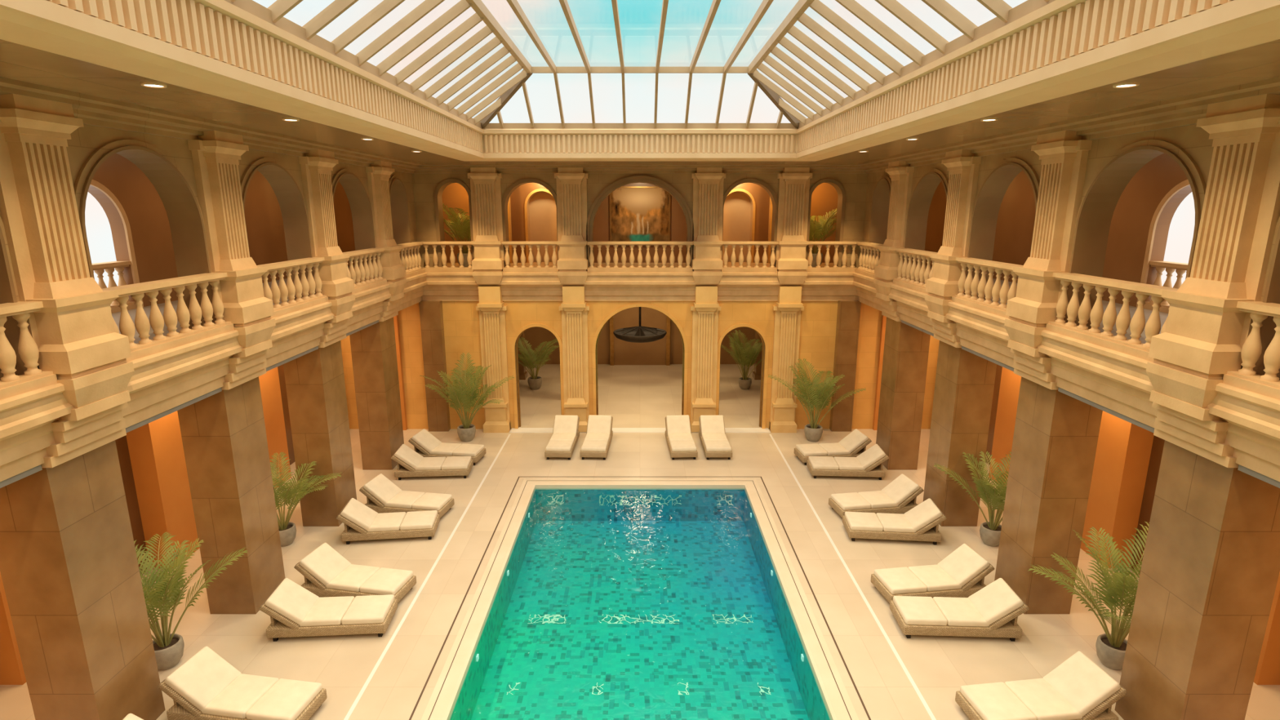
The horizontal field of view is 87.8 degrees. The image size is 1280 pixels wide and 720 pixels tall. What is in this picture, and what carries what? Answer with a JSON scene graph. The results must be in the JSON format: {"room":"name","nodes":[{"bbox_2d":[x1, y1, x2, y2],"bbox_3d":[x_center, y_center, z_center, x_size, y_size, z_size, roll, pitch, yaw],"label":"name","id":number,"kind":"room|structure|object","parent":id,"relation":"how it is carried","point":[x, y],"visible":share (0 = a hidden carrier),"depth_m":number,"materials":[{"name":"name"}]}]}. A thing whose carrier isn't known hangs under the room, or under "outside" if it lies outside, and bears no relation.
{"room":"spa","nodes":[
{"label":"spa","id":0,"kind":"room"},
{"bbox_2d":[0,153,355,684],"bbox_3d":[-11.375,1.234,9.618,0.850,9.800,38.200,0,13,0],"label":"wall","id":1,"kind":"structure","parent":0,"point":[152,459],"depth_m":15.46,"materials":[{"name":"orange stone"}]},
{"bbox_2d":[0,124,417,380],"bbox_3d":[-8.205,-1.522,8.884,0.590,3.500,30.400,0,13,0],"label":"wall","id":2,"kind":"structure","parent":0,"point":[166,162],"depth_m":12.07,"materials":[{"name":"stone"}]},
{"bbox_2d":[0,93,133,408],"bbox_3d":[-7.735,-1.385,8.916,0.530,4.020,1.180,0,13,0],"label":"fluted pilaster","id":3,"kind":"object","parent":2,"relation":"attached to","point":[74,335],"visible":0.93,"depth_m":8.71,"materials":[{"name":"beige stone"}]},
{"bbox_2d":[187,130,275,348],"bbox_3d":[-7.735,-2.258,12.727,0.530,4.020,1.180,0,13,0],"label":"fluted pilaster","id":4,"kind":"object","parent":2,"relation":"attached to","point":[215,156],"visible":0.91,"depth_m":12.49,"materials":[{"name":"beige stone"}]},
{"bbox_2d":[298,149,355,315],"bbox_3d":[-7.735,-3.131,16.538,0.530,4.020,1.180,0,13,0],"label":"fluted pilaster","id":5,"kind":"object","parent":2,"relation":"attached to","point":[317,166],"visible":0.9,"depth_m":16.29,"materials":[{"name":"beige stone"}]},
{"bbox_2d":[365,160,406,295],"bbox_3d":[-7.735,-4.004,20.350,0.530,4.020,1.180,0,13,0],"label":"fluted pilaster","id":6,"kind":"object","parent":2,"relation":"attached to","point":[379,174],"visible":0.94,"depth_m":20.09,"materials":[{"name":"beige stone"}]},
{"bbox_2d":[0,272,1279,488],"bbox_3d":[0.000,0.706,9.395,17.800,1.070,32.200,0,13,0],"label":"trim","id":7,"kind":"structure","parent":2,"relation":"attached to","point":[160,382],"depth_m":12.25,"materials":[{"name":"beige stone"}]},
{"bbox_2d":[0,301,57,399],"bbox_3d":[-7.830,0.094,7.249,0.320,1.080,2.870,0,13,0],"label":"stone balustrade","id":8,"kind":"object","parent":7,"relation":"on","point":[11,384],"visible":1,"depth_m":8.35,"materials":[{"name":"beige stone"}]},
{"bbox_2d":[102,272,234,361],"bbox_3d":[-7.830,-0.779,11.060,0.320,1.080,2.870,0,13,0],"label":"stone balustrade","id":9,"kind":"object","parent":7,"relation":"on","point":[145,347],"visible":0.91,"depth_m":11.00,"materials":[{"name":"beige stone"}]},
{"bbox_2d":[257,257,328,318],"bbox_3d":[-7.830,-1.652,14.872,0.320,1.080,2.870,0,13,0],"label":"stone balustrade","id":10,"kind":"object","parent":7,"relation":"on","point":[312,284],"visible":0.8,"depth_m":14.88,"materials":[{"name":"beige stone"}]},
{"bbox_2d":[342,248,386,294],"bbox_3d":[-7.830,-2.525,18.683,0.320,1.080,2.870,0,13,0],"label":"stone balustrade","id":11,"kind":"object","parent":7,"relation":"on","point":[374,269],"visible":0.8,"depth_m":18.82,"materials":[{"name":"beige stone"}]},
{"bbox_2d":[396,241,425,278],"bbox_3d":[-7.830,-3.367,22.363,0.320,1.080,2.600,0,13,0],"label":"stone balustrade","id":12,"kind":"object","parent":7,"relation":"on","point":[411,263],"visible":0.66,"depth_m":22.56,"materials":[{"name":"beige stone"}]},
{"bbox_2d":[422,241,474,272],"bbox_3d":[-6.870,-3.698,23.805,1.850,1.080,0.320,0,13,0],"label":"stone balustrade","id":13,"kind":"object","parent":7,"relation":"on","point":[435,268],"visible":1,"depth_m":23.75,"materials":[{"name":"beige stone"}]},
{"bbox_2d":[501,241,559,272],"bbox_3d":[-3.910,-3.698,23.805,1.980,1.080,0.320,0,13,0],"label":"stone balustrade","id":14,"kind":"object","parent":7,"relation":"on","point":[507,268],"visible":0.99,"depth_m":23.75,"materials":[{"name":"beige stone"}]},
{"bbox_2d":[586,241,693,272],"bbox_3d":[0.000,-3.698,23.805,3.760,1.080,0.320,0,13,0],"label":"stone balustrade","id":15,"kind":"object","parent":7,"relation":"on","point":[591,268],"visible":1,"depth_m":23.75,"materials":[{"name":"beige stone"}]},
{"bbox_2d":[720,241,778,272],"bbox_3d":[3.910,-3.698,23.805,1.980,1.080,0.320,0,13,0],"label":"stone balustrade","id":16,"kind":"object","parent":7,"relation":"on","point":[732,268],"visible":0.99,"depth_m":23.75,"materials":[{"name":"beige stone"}]},
{"bbox_2d":[805,241,857,272],"bbox_3d":[6.870,-3.698,23.805,1.850,1.080,0.320,0,13,0],"label":"stone balustrade","id":17,"kind":"object","parent":7,"relation":"on","point":[818,268],"visible":0.98,"depth_m":23.75,"materials":[{"name":"beige stone"}]},
{"bbox_2d":[854,241,883,278],"bbox_3d":[7.830,-3.367,22.363,0.320,1.080,2.600,0,13,0],"label":"stone balustrade","id":18,"kind":"object","parent":7,"relation":"on","point":[868,263],"visible":0.66,"depth_m":22.56,"materials":[{"name":"beige stone"}]},
{"bbox_2d":[893,248,937,294],"bbox_3d":[7.830,-2.525,18.683,0.320,1.080,2.870,0,13,0],"label":"stone balustrade","id":19,"kind":"object","parent":7,"relation":"on","point":[905,269],"visible":0.75,"depth_m":18.82,"materials":[{"name":"beige stone"}]},
{"bbox_2d":[951,257,1022,318],"bbox_3d":[7.830,-1.652,14.872,0.320,1.080,2.870,0,13,0],"label":"stone balustrade","id":20,"kind":"object","parent":7,"relation":"on","point":[967,284],"visible":0.84,"depth_m":14.88,"materials":[{"name":"beige stone"}]},
{"bbox_2d":[1045,272,1177,361],"bbox_3d":[7.830,-0.779,11.060,0.320,1.080,2.870,0,13,0],"label":"stone balustrade","id":21,"kind":"object","parent":7,"relation":"on","point":[1134,347],"visible":0.9,"depth_m":11.00,"materials":[{"name":"beige stone"}]},
{"bbox_2d":[1222,301,1279,399],"bbox_3d":[7.830,0.094,7.249,0.320,1.080,2.870,0,13,0],"label":"stone balustrade","id":22,"kind":"object","parent":7,"relation":"on","point":[1268,384],"visible":1,"depth_m":8.35,"materials":[{"name":"beige stone"}]},
{"bbox_2d":[0,364,1279,719],"bbox_3d":[0.000,5.140,14.514,23.600,0.001,47.000,0,13,0],"label":"floor","id":23,"kind":"structure","parent":0,"point":[635,396],"depth_m":15.52,"materials":[{"name":"stone"}]},
{"bbox_2d":[0,390,165,719],"bbox_3d":[-8.255,3.293,9.987,1.390,5.620,1.320,0,13,0],"label":"marble pillar","id":24,"kind":"structure","parent":23,"relation":"on","point":[69,570],"depth_m":9.63,"materials":[{"name":"beige stone"}]},
{"bbox_2d":[122,713,143,719],"bbox_3d":[-6.585,5.777,9.689,2.320,0.904,0.900,-1,13,-4],"label":"sun lounger","id":25,"kind":"object","parent":23,"relation":"on","point":[131,716],"visible":1,"depth_m":9.87,"materials":[{"name":"fabric"}]},
{"bbox_2d":[133,532,247,670],"bbox_3d":[-9.008,4.439,12.002,2.776,2.487,2.495,2,13,8],"label":"potted palm","id":26,"kind":"object","parent":23,"relation":"on","point":[168,647],"visible":0.6,"depth_m":12.22,"materials":[{"name":"green plant"}]},
{"bbox_2d":[177,339,284,613],"bbox_3d":[-8.255,2.421,13.799,1.390,5.620,1.320,0,13,0],"label":"marble pillar","id":27,"kind":"structure","parent":23,"relation":"on","point":[224,436],"depth_m":13.46,"materials":[{"name":"beige stone"}]},
{"bbox_2d":[157,646,327,719],"bbox_3d":[-6.536,5.479,10.990,2.320,0.904,0.900,2,13,9],"label":"sun lounger","id":28,"kind":"object","parent":23,"relation":"on","point":[206,686],"visible":1,"depth_m":10.85,"materials":[{"name":"fabric"}]},
{"bbox_2d":[270,452,341,546],"bbox_3d":[-8.768,3.575,16.561,2.600,2.136,2.577,-3,13,-12],"label":"potted palm","id":29,"kind":"object","parent":23,"relation":"on","point":[287,530],"visible":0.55,"depth_m":16.70,"materials":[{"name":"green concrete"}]},
{"bbox_2d":[283,310,356,526],"bbox_3d":[-8.255,1.548,17.610,1.390,5.620,1.320,0,13,0],"label":"marble pillar","id":30,"kind":"structure","parent":23,"relation":"on","point":[315,384],"depth_m":17.21,"materials":[{"name":"beige stone"}]},
{"bbox_2d":[258,577,397,641],"bbox_3d":[-6.185,4.946,13.315,2.320,0.904,0.900,-1,13,-4],"label":"sun lounger","id":31,"kind":"object","parent":23,"relation":"on","point":[293,610],"visible":1,"depth_m":13.01,"materials":[{"name":"fabric"}]},
{"bbox_2d":[293,542,416,602],"bbox_3d":[-6.186,4.676,14.497,2.320,0.904,0.900,2,13,11],"label":"sun lounger","id":32,"kind":"object","parent":23,"relation":"on","point":[326,572],"visible":0.94,"depth_m":14.31,"materials":[{"name":"fabric"}]},
{"bbox_2d":[349,292,404,470],"bbox_3d":[-8.255,0.675,21.421,1.390,5.620,1.320,0,13,0],"label":"marble pillar","id":33,"kind":"structure","parent":23,"relation":"on","point":[373,348],"depth_m":21.04,"materials":[{"name":"beige stone"}]},
{"bbox_2d":[336,497,439,544],"bbox_3d":[-6.435,4.080,17.100,2.320,0.904,0.900,-2,13,-7],"label":"sun lounger","id":34,"kind":"object","parent":23,"relation":"on","point":[362,522],"visible":1,"depth_m":16.81,"materials":[{"name":"fabric"}]},
{"bbox_2d":[359,473,454,518],"bbox_3d":[-6.436,3.782,18.397,2.320,0.904,0.900,2,13,10],"label":"sun lounger","id":35,"kind":"object","parent":23,"relation":"on","point":[383,495],"visible":0.94,"depth_m":18.17,"materials":[{"name":"fabric"}]},
{"bbox_2d":[391,444,473,479],"bbox_3d":[-6.535,3.187,20.996,2.320,0.904,0.900,-1,13,-4],"label":"sun lounger","id":36,"kind":"object","parent":23,"relation":"on","point":[410,463],"visible":1,"depth_m":20.67,"materials":[{"name":"fabric"}]},
{"bbox_2d":[408,428,485,465],"bbox_3d":[-6.436,2.900,22.250,2.320,0.904,0.900,2,13,8],"label":"sun lounger","id":37,"kind":"object","parent":23,"relation":"on","point":[424,443],"visible":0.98,"depth_m":22.01,"materials":[{"name":"fabric"}]},
{"bbox_2d":[420,352,514,441],"bbox_3d":[-6.107,1.388,24.007,3.165,3.074,3.159,0,13,0],"label":"potted palm","id":38,"kind":"object","parent":23,"relation":"on","point":[466,431],"visible":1,"depth_m":23.91,"materials":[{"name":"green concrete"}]},
{"bbox_2d":[517,337,559,390],"bbox_3d":[-4.992,0.181,30.660,3.155,2.456,3.032,-6,14,-24],"label":"potted palm","id":39,"kind":"object","parent":23,"relation":"on","point":[535,383],"visible":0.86,"depth_m":30.81,"materials":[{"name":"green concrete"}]},
{"bbox_2d":[544,414,579,459],"bbox_3d":[-2.702,2.667,23.268,0.900,0.904,2.320,0,13,2],"label":"sun lounger","id":40,"kind":"object","parent":23,"relation":"on","point":[563,440],"visible":1,"depth_m":23.22,"materials":[{"name":"fabric"}]},
{"bbox_2d":[579,414,613,459],"bbox_3d":[-1.503,2.667,23.268,0.900,0.904,2.320,1,13,3],"label":"sun lounger","id":41,"kind":"object","parent":23,"relation":"on","point":[599,433],"visible":1,"depth_m":23.22,"materials":[{"name":"fabric"}]},
{"bbox_2d":[343,427,936,719],"bbox_3d":[0.000,5.878,11.220,9.800,0.030,29.250,0,13,0],"label":"strips","id":42,"kind":"object","parent":23,"relation":"on","point":[519,429],"visible":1,"depth_m":16.36,"materials":[{"name":"beige stone"}]},
{"bbox_2d":[449,489,830,719],"bbox_3d":[0.000,6.589,11.229,6.420,1.040,18.950,0,13,0],"label":"swimming pool","id":43,"kind":"object","parent":23,"relation":"in","point":[608,604],"visible":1,"depth_m":15.54,"materials":[{"name":"liquid"}]},
{"bbox_2d":[408,476,871,719],"bbox_3d":[0.000,6.001,11.095,7.640,0.168,20.190,0,13,0],"label":"pool coping","id":44,"kind":"object","parent":43,"relation":"on","point":[442,701],"visible":1,"depth_m":14.62,"materials":[{"name":"stone"}]},
{"bbox_2d":[665,414,697,459],"bbox_3d":[1.423,2.667,23.268,0.900,0.904,2.320,-1,13,-3],"label":"sun lounger","id":45,"kind":"object","parent":23,"relation":"on","point":[680,442],"visible":1,"depth_m":23.22,"materials":[{"name":"fabric"}]},
{"bbox_2d":[698,415,732,459],"bbox_3d":[2.621,2.667,23.268,0.900,0.904,2.320,0,13,-1],"label":"sun lounger","id":46,"kind":"object","parent":23,"relation":"on","point":[712,434],"visible":1,"depth_m":23.22,"materials":[{"name":"fabric"}]},
{"bbox_2d":[720,329,762,389],"bbox_3d":[4.717,0.026,30.992,2.620,2.612,2.915,-6,14,-24],"label":"potted palm","id":47,"kind":"object","parent":23,"relation":"on","point":[744,382],"visible":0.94,"depth_m":30.81,"materials":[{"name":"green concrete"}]},
{"bbox_2d":[768,358,866,441],"bbox_3d":[6.103,1.499,24.113,2.820,2.810,3.137,-6,14,-24],"label":"potted palm","id":48,"kind":"object","parent":23,"relation":"on","point":[813,432],"visible":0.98,"depth_m":23.90,"materials":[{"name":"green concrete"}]},
{"bbox_2d":[793,428,871,465],"bbox_3d":[6.435,2.900,22.251,2.320,0.904,0.900,-2,13,-7],"label":"sun lounger","id":49,"kind":"object","parent":23,"relation":"on","point":[855,443],"visible":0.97,"depth_m":22.00,"materials":[{"name":"fabric"}]},
{"bbox_2d":[806,444,888,479],"bbox_3d":[6.535,3.187,20.996,2.320,0.904,0.900,1,13,4],"label":"sun lounger","id":50,"kind":"object","parent":23,"relation":"on","point":[869,463],"visible":1,"depth_m":20.66,"materials":[{"name":"fabric"}]},
{"bbox_2d":[828,473,924,517],"bbox_3d":[6.516,3.782,18.398,2.320,0.904,0.900,-2,13,-9],"label":"sun lounger","id":51,"kind":"object","parent":23,"relation":"on","point":[899,496],"visible":0.96,"depth_m":18.16,"materials":[{"name":"fabric"}]},
{"bbox_2d":[842,497,946,544],"bbox_3d":[6.485,4.091,17.050,2.320,0.904,0.900,1,13,5],"label":"sun lounger","id":52,"kind":"object","parent":23,"relation":"on","point":[921,522],"visible":1,"depth_m":16.74,"materials":[{"name":"fabric"}]},
{"bbox_2d":[875,292,930,470],"bbox_3d":[8.255,0.675,21.421,1.390,5.620,1.320,0,13,0],"label":"marble pillar","id":53,"kind":"structure","parent":23,"relation":"on","point":[906,348],"depth_m":21.04,"materials":[{"name":"beige stone"}]},
{"bbox_2d":[871,543,994,603],"bbox_3d":[6.356,4.675,14.501,2.320,0.904,0.900,-2,13,-8],"label":"sun lounger","id":54,"kind":"object","parent":23,"relation":"on","point":[962,573],"visible":0.96,"depth_m":14.30,"materials":[{"name":"fabric"}]},
{"bbox_2d":[889,577,1029,641],"bbox_3d":[6.335,4.951,13.294,2.320,0.904,0.900,1,13,3],"label":"sun lounger","id":55,"kind":"object","parent":23,"relation":"on","point":[993,611],"visible":1,"depth_m":13.00,"materials":[{"name":"fabric"}]},
{"bbox_2d":[923,310,996,526],"bbox_3d":[8.255,1.548,17.610,1.390,5.620,1.320,0,13,0],"label":"marble pillar","id":56,"kind":"structure","parent":23,"relation":"on","point":[964,384],"depth_m":17.22,"materials":[{"name":"beige stone"}]},
{"bbox_2d":[933,446,1012,546],"bbox_3d":[8.995,3.462,16.267,2.495,2.487,2.776,-4,13,-16],"label":"potted palm","id":57,"kind":"object","parent":23,"relation":"on","point":[989,531],"visible":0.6,"depth_m":16.56,"materials":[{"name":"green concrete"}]},
{"bbox_2d":[955,651,1127,719],"bbox_3d":[6.535,5.501,10.895,2.320,0.904,0.900,-2,13,-7],"label":"sun lounger","id":58,"kind":"object","parent":23,"relation":"on","point":[1077,688],"visible":1,"depth_m":10.80,"materials":[{"name":"fabric"}]},
{"bbox_2d":[994,339,1102,613],"bbox_3d":[8.255,2.421,13.799,1.390,5.620,1.320,0,13,0],"label":"marble pillar","id":59,"kind":"structure","parent":23,"relation":"on","point":[1055,437],"depth_m":13.43,"materials":[{"name":"beige stone"}]},
{"bbox_2d":[1028,521,1149,670],"bbox_3d":[8.564,4.338,11.919,2.801,2.721,2.795,2,13,8],"label":"potted palm","id":60,"kind":"object","parent":23,"relation":"on","point":[1110,648],"visible":0.73,"depth_m":12.20,"materials":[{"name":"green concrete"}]},
{"bbox_2d":[1114,390,1279,719],"bbox_3d":[8.255,3.293,9.987,1.390,5.620,1.320,0,13,0],"label":"marble pillar","id":61,"kind":"structure","parent":23,"relation":"on","point":[1210,571],"depth_m":9.62,"materials":[{"name":"beige stone"}]},
{"bbox_2d":[0,7,1279,173],"bbox_3d":[0.000,-3.552,8.522,23.600,0.780,38.800,0,13,0],"label":"ceiling","id":62,"kind":"structure","parent":0,"point":[101,79],"depth_m":9.55,"materials":[{"name":"beige paint"}]},
{"bbox_2d":[140,82,167,88],"bbox_3d":[-5.741,-3.254,7.847,0.327,0.020,0.322,0,13,0],"label":"recessed light","id":63,"kind":"object","parent":62,"relation":"in","point":[154,85],"depth_m":7.89,"materials":[{"name":"beige"}]},
{"bbox_2d":[281,118,299,121],"bbox_3d":[-5.743,-3.964,10.946,0.309,0.020,0.313,0,13,0],"label":"recessed light","id":64,"kind":"object","parent":62,"relation":"in","point":[284,119],"depth_m":10.95,"materials":[{"name":"beige"}]},
{"bbox_2d":[360,137,373,140],"bbox_3d":[-5.740,-4.665,14.006,0.274,0.020,0.342,0,13,0],"label":"recessed light","id":65,"kind":"object","parent":62,"relation":"in","point":[365,139],"depth_m":14.01,"materials":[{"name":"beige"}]},
{"bbox_2d":[0,0,1279,158],"bbox_3d":[0.000,-3.822,8.358,9.260,0.900,22.460,0,13,0],"label":"trim","id":66,"kind":"structure","parent":62,"relation":"attached to","point":[219,37],"depth_m":8.45,"materials":[{"name":"beige stone"}]},
{"bbox_2d":[224,0,1055,128],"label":"frame","id":67,"kind":"structure","parent":66,"relation":"attached to","point":[274,14],"depth_m":13.06,"materials":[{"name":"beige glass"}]},
{"bbox_2d":[906,137,919,140],"bbox_3d":[5.740,-4.665,14.006,0.274,0.020,0.342,0,13,0],"label":"recessed light","id":68,"kind":"object","parent":62,"relation":"in","point":[909,139],"depth_m":14.01,"materials":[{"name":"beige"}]},
{"bbox_2d":[980,118,998,121],"bbox_3d":[5.743,-3.964,10.946,0.309,0.020,0.313,0,13,0],"label":"recessed light","id":69,"kind":"object","parent":62,"relation":"in","point":[984,119],"depth_m":10.95,"materials":[{"name":"beige"}]},
{"bbox_2d":[1112,82,1139,88],"bbox_3d":[5.741,-3.254,7.847,0.327,0.020,0.322,0,13,0],"label":"recessed light","id":70,"kind":"object","parent":62,"relation":"in","point":[1125,85],"depth_m":7.89,"materials":[{"name":"beige"}]},
{"bbox_2d":[340,300,939,431],"bbox_3d":[0.000,0.180,24.970,23.000,5.000,0.800,0,13,0],"label":"wall","id":71,"kind":"structure","parent":0,"point":[846,338],"depth_m":24.71,"materials":[{"name":"paint"}]},
{"bbox_2d":[475,285,511,432],"bbox_3d":[-5.420,0.009,24.598,1.100,5.500,0.450,0,13,0],"label":"fluted pilaster","id":72,"kind":"object","parent":71,"relation":"attached to","point":[491,306],"visible":0.94,"depth_m":24.58,"materials":[{"name":"stone"}]},
{"bbox_2d":[559,285,589,432],"bbox_3d":[-2.400,0.009,24.598,1.100,5.500,0.450,0,13,0],"label":"fluted pilaster","id":73,"kind":"object","parent":71,"relation":"attached to","point":[574,308],"visible":0.84,"depth_m":24.56,"materials":[{"name":"stone"}]},
{"bbox_2d":[690,285,720,432],"bbox_3d":[2.400,0.009,24.598,1.100,5.500,0.450,0,13,0],"label":"fluted pilaster","id":74,"kind":"object","parent":71,"relation":"attached to","point":[705,308],"visible":0.88,"depth_m":24.56,"materials":[{"name":"stone"}]},
{"bbox_2d":[768,285,804,432],"bbox_3d":[5.420,0.009,24.598,1.100,5.500,0.450,0,13,0],"label":"fluted pilaster","id":75,"kind":"object","parent":71,"relation":"attached to","point":[788,306],"visible":0.99,"depth_m":24.58,"materials":[{"name":"stone"}]},
{"bbox_2d":[412,173,867,271],"bbox_3d":[0.000,-4.958,23.886,17.000,3.500,0.620,0,13,0],"label":"wall","id":76,"kind":"structure","parent":0,"point":[428,188],"depth_m":23.48,"materials":[{"name":"stone"}]},
{"bbox_2d":[467,167,504,284],"bbox_3d":[-5.420,-4.720,23.474,1.180,4.020,0.530,0,13,0],"label":"fluted pilaster","id":77,"kind":"object","parent":76,"relation":"attached to","point":[488,262],"visible":0.96,"depth_m":23.46,"materials":[{"name":"beige stone"}]},
{"bbox_2d":[554,167,588,284],"bbox_3d":[-2.400,-4.720,23.474,1.180,4.020,0.530,0,13,0],"label":"fluted pilaster","id":78,"kind":"object","parent":76,"relation":"attached to","point":[571,182],"visible":0.96,"depth_m":23.46,"materials":[{"name":"beige stone"}]},
{"bbox_2d":[691,167,725,284],"bbox_3d":[2.400,-4.720,23.474,1.180,4.020,0.530,0,13,0],"label":"fluted pilaster","id":79,"kind":"object","parent":76,"relation":"attached to","point":[708,182],"visible":0.98,"depth_m":23.46,"materials":[{"name":"beige stone"}]},
{"bbox_2d":[775,167,812,284],"bbox_3d":[5.420,-4.720,23.474,1.180,4.020,0.530,0,13,0],"label":"fluted pilaster","id":80,"kind":"object","parent":76,"relation":"attached to","point":[791,262],"visible":0.98,"depth_m":23.46,"materials":[{"name":"beige stone"}]},
{"bbox_2d":[442,182,837,262],"bbox_3d":[0.000,-5.496,27.805,23.000,4.800,0.860,0,13,0],"label":"wall","id":81,"kind":"structure","parent":0,"point":[531,207],"depth_m":27.74,"materials":[{"name":"paint"}]},
{"bbox_2d":[609,186,670,241],"bbox_3d":[0.000,-5.963,27.493,2.500,2.350,0.100,0,13,0],"label":"landscape painting","id":82,"kind":"object","parent":81,"relation":"attached to","point":[637,213],"visible":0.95,"depth_m":27.47,"materials":[{"name":"paint"}]},
{"bbox_2d":[517,306,762,379],"bbox_3d":[0.000,-1.443,32.057,23.600,5.000,7.460,0,13,0],"label":"wall","id":83,"kind":"structure","parent":0,"point":[611,350],"depth_m":35.58,"materials":[{"name":"paint"}]},
{"bbox_2d":[111,262,1168,343],"bbox_3d":[0.000,0.668,9.489,23.600,1.060,38.800,0,13,0],"label":"floor","id":84,"kind":"structure","parent":0,"point":[116,316],"depth_m":15.09,"materials":[{"name":"beige stone"}]},
{"bbox_2d":[92,261,136,313],"bbox_3d":[-11.650,-1.481,14.126,0.320,1.080,2.000,0,13,0],"label":"stone balustrade","id":85,"kind":"object","parent":84,"relation":"on","point":[99,268],"visible":0.24,"depth_m":14.61,"materials":[{"name":"beige stone"}]},
{"bbox_2d":[442,204,471,266],"bbox_3d":[-6.593,-4.776,25.428,2.964,2.456,2.990,-12,18,-43],"label":"potted palm","id":86,"kind":"object","parent":84,"relation":"on","point":[464,230],"visible":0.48,"depth_m":25.20,"materials":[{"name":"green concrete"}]},
{"bbox_2d":[808,208,837,266],"bbox_3d":[6.658,-4.774,25.422,3.155,2.456,3.032,-6,14,-24],"label":"potted palm","id":87,"kind":"object","parent":84,"relation":"on","point":[817,228],"visible":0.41,"depth_m":25.39,"materials":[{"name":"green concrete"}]},
{"bbox_2d":[1143,261,1187,313],"bbox_3d":[11.650,-1.481,14.126,0.320,1.080,2.000,0,13,0],"label":"stone balustrade","id":88,"kind":"object","parent":84,"relation":"on","point":[1180,268],"visible":0.22,"depth_m":14.61,"materials":[{"name":"beige stone"}]},
{"bbox_2d":[862,124,1279,380],"bbox_3d":[8.205,-1.522,8.884,0.590,3.500,30.400,0,13,0],"label":"arcade","id":89,"kind":"object","parent":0,"point":[1113,162],"visible":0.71,"depth_m":12.07,"materials":[{"name":"stone"}]},
{"bbox_2d":[873,160,914,295],"bbox_3d":[7.735,-4.004,20.350,0.530,4.020,1.180,0,13,0],"label":"fluted pilaster","id":90,"kind":"object","parent":89,"relation":"attached to","point":[900,174],"visible":0.89,"depth_m":20.07,"materials":[{"name":"beige stone"}]},
{"bbox_2d":[924,149,981,315],"bbox_3d":[7.735,-3.131,16.538,0.530,4.020,1.180,0,13,0],"label":"fluted pilaster","id":91,"kind":"object","parent":89,"relation":"attached to","point":[962,166],"visible":0.93,"depth_m":16.29,"materials":[{"name":"beige stone"}]},
{"bbox_2d":[1004,130,1092,348],"bbox_3d":[7.735,-2.258,12.727,0.530,4.020,1.180,0,13,0],"label":"fluted pilaster","id":92,"kind":"object","parent":89,"relation":"attached to","point":[1063,154],"visible":0.92,"depth_m":12.48,"materials":[{"name":"beige stone"}]},
{"bbox_2d":[1146,93,1279,408],"bbox_3d":[7.735,-1.385,8.916,0.530,4.020,1.180,0,13,0],"label":"fluted pilaster","id":93,"kind":"object","parent":89,"relation":"attached to","point":[1205,335],"visible":0.94,"depth_m":8.71,"materials":[{"name":"beige stone"}]},
{"bbox_2d":[924,153,1279,684],"bbox_3d":[11.375,1.234,9.618,0.850,9.800,38.200,0,13,0],"label":"wall","id":94,"kind":"structure","parent":0,"point":[1128,457],"depth_m":15.47,"materials":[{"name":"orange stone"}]},
{"bbox_3d":[0.000,-3.369,30.005,23.600,0.230,10.600,0,13,0],"label":"ceiling","id":95,"kind":"structure","parent":0,"visible":0},
{"bbox_2d":[613,306,666,342],"bbox_3d":[0.000,-2.067,30.098,2.440,2.410,2.440,0,13,0],"label":"pendant chandelier","id":96,"kind":"object","parent":95,"relation":"hanging from","point":[639,334],"visible":0.84,"depth_m":30.08,"materials":[{"name":"metal"}]}
]}

